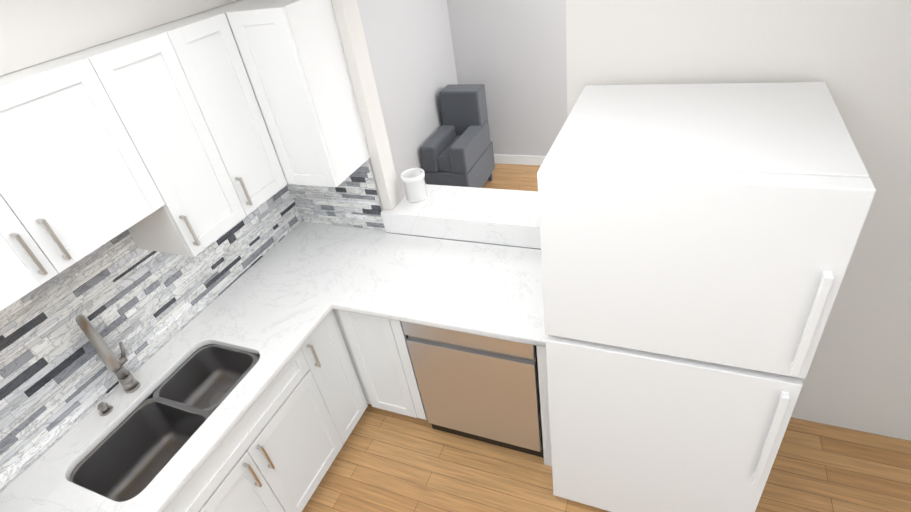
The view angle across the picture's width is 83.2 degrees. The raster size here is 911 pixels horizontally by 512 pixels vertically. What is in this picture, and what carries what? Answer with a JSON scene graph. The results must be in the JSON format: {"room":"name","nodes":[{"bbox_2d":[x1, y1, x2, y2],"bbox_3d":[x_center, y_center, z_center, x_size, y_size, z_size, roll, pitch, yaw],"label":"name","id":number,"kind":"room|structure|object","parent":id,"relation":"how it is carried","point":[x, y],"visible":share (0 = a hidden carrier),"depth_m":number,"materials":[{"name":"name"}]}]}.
{"room":"kitchen","nodes":[
{"label":"kitchen","id":0,"kind":"room"},
{"bbox_2d":[0,0,237,75],"bbox_3d":[-1.883,0.847,1.173,0.270,2.640,4.820,7,38,22],"label":"wall","id":1,"kind":"structure","parent":0,"point":[34,32],"depth_m":1.74,"materials":[{"name":"paint"}]},
{"bbox_2d":[0,52,171,310],"bbox_3d":[-1.445,-0.179,1.533,0.331,0.538,0.870,7,38,22],"label":"upper cabinet","id":2,"kind":"object","parent":1,"relation":"attached to","point":[75,175],"depth_m":1.61,"materials":[{"name":"white wood"}]},
{"bbox_2d":[0,182,301,492],"bbox_3d":[-1.693,0.608,1.588,0.004,0.760,3.800,7,38,22],"label":"backsplash","id":3,"kind":"structure","parent":1,"relation":"attached to","point":[59,380],"depth_m":2.08,"materials":[{"name":"stone"}]},
{"bbox_2d":[257,201,268,213],"bbox_3d":[-1.070,-0.297,2.823,0.007,0.116,0.072,7,38,22],"label":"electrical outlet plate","id":4,"kind":"object","parent":3,"relation":"attached to","point":[262,207],"visible":0.35,"depth_m":2.82,"materials":[{"name":"white plastic"}]},
{"bbox_2d":[78,24,235,256],"bbox_3d":[-1.208,-0.424,2.039,0.331,0.786,0.436,7,38,22],"label":"upper cabinet","id":5,"kind":"object","parent":1,"relation":"attached to","point":[194,135],"depth_m":1.96,"materials":[{"name":"white wood"}]},
{"bbox_2d":[152,4,287,223],"bbox_3d":[-1.073,-0.590,2.242,0.389,0.786,0.381,7,38,22],"label":"upper cabinet","id":6,"kind":"object","parent":1,"relation":"attached to","point":[200,51],"depth_m":2.14,"materials":[{"name":"white wood"}]},
{"bbox_2d":[357,0,457,198],"bbox_3d":[-0.548,-1.406,4.038,0.120,2.640,2.700,7,38,22],"label":"wall","id":7,"kind":"structure","parent":0,"point":[410,49],"depth_m":4.28,"materials":[{"name":"paint"}]},
{"bbox_2d":[447,0,566,155],"bbox_3d":[2.065,-1.892,4.100,4.530,2.640,0.120,7,38,22],"label":"wall","id":8,"kind":"structure","parent":0,"point":[510,55],"depth_m":4.86,"materials":[{"name":"paint"}]},
{"bbox_2d":[494,154,545,164],"bbox_3d":[2.214,-0.827,4.778,4.530,0.100,0.015,7,38,22],"label":"baseboard","id":9,"kind":"structure","parent":8,"relation":"attached to","point":[518,159],"depth_m":5.39,"materials":[{"name":"white wood"}]},
{"bbox_2d":[302,163,910,511],"bbox_3d":[0.863,1.372,2.135,4.770,0.060,7.640,7,38,22],"label":"floor","id":10,"kind":"structure","parent":0,"point":[386,461],"depth_m":2.56,"materials":[{"name":"brown wood"}]},
{"bbox_2d":[0,222,391,511],"bbox_3d":[-1.036,0.672,2.339,0.648,1.357,2.276,7,38,22],"label":"base cabinet","id":11,"kind":"object","parent":10,"relation":"on","point":[262,382],"depth_m":2.24,"materials":[{"name":"stone"}]},
{"bbox_2d":[75,314,140,416],"bbox_3d":[-1.335,0.410,1.979,0.223,0.444,0.217,7,38,22],"label":"faucet","id":12,"kind":"object","parent":11,"relation":"on","point":[129,395],"depth_m":2.07,"materials":[{"name":"silver metal"}]},
{"bbox_2d":[332,234,551,465],"bbox_3d":[0.072,0.480,2.733,1.050,0.915,0.618,7,38,22],"label":"base cabinet","id":13,"kind":"object","parent":10,"relation":"on","point":[488,290],"depth_m":2.48,"materials":[{"name":"stone"}]},
{"bbox_2d":[420,84,494,187],"bbox_3d":[0.030,-0.995,4.772,0.420,0.975,0.720,7,38,22],"label":"armchair","id":14,"kind":"object","parent":10,"relation":"on","point":[456,148],"visible":0.73,"depth_m":4.63,"materials":[{"name":"grey fabric"}]},
{"bbox_2d":[401,321,543,457],"bbox_3d":[0.201,0.504,2.698,0.636,0.879,0.586,7,38,22],"label":"dishwasher","id":15,"kind":"object","parent":10,"relation":"on","point":[479,388],"visible":0.6,"depth_m":2.44,"materials":[{"name":"beige metal"}]},
{"bbox_2d":[537,82,875,511],"bbox_3d":[0.849,0.300,2.081,0.794,1.738,0.780,7,38,22],"label":"fridge","id":16,"kind":"object","parent":10,"relation":"on","point":[698,242],"visible":1,"depth_m":1.57,"materials":[{"name":"white metal"}]},
{"bbox_2d":[331,0,910,440],"bbox_3d":[1.084,-0.449,2.295,4.650,2.640,0.500,7,38,22],"label":"wall","id":17,"kind":"structure","parent":0,"point":[853,56],"depth_m":1.89,"materials":[{"name":"paint"}]},
{"bbox_2d":[224,0,369,186],"bbox_3d":[-0.710,-0.738,2.364,0.309,0.786,0.388,7,38,22],"label":"upper cabinet","id":18,"kind":"object","parent":17,"relation":"attached to","point":[292,52],"depth_m":2.26,"materials":[{"name":"white wood"}]},
{"bbox_2d":[289,160,384,229],"bbox_3d":[-0.697,-0.348,2.926,0.602,0.501,0.004,7,38,22],"label":"backsplash","id":19,"kind":"structure","parent":17,"relation":"attached to","point":[352,200],"depth_m":2.94,"materials":[{"name":"stone"}]},
{"bbox_2d":[368,158,382,209],"bbox_3d":[-0.420,-0.332,2.800,0.006,0.450,0.008,7,38,22],"label":"backsplash edge","id":20,"kind":"structure","parent":17,"relation":"attached to","point":[375,184],"depth_m":2.76,"materials":[{"name":"silver metal"}]},
{"bbox_3d":[0.244,0.123,3.106,0.973,1.016,0.160,7,38,22],"label":"wall","id":21,"kind":"structure","parent":0,"visible":0},
{"bbox_2d":[381,184,540,248],"bbox_3d":[0.155,-0.225,2.790,1.082,0.134,0.344,7,38,22],"label":"sill ledge","id":22,"kind":"object","parent":21,"relation":"on","point":[496,216],"visible":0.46,"depth_m":2.73,"materials":[{"name":"white stone"}]},
{"bbox_2d":[401,168,427,202],"bbox_3d":[-0.227,-0.394,2.866,0.132,0.155,0.132,7,38,22],"label":"canister","id":23,"kind":"object","parent":22,"relation":"on","point":[413,180],"visible":1,"depth_m":2.84,"materials":[{"name":"white ceramic"}]}
]}

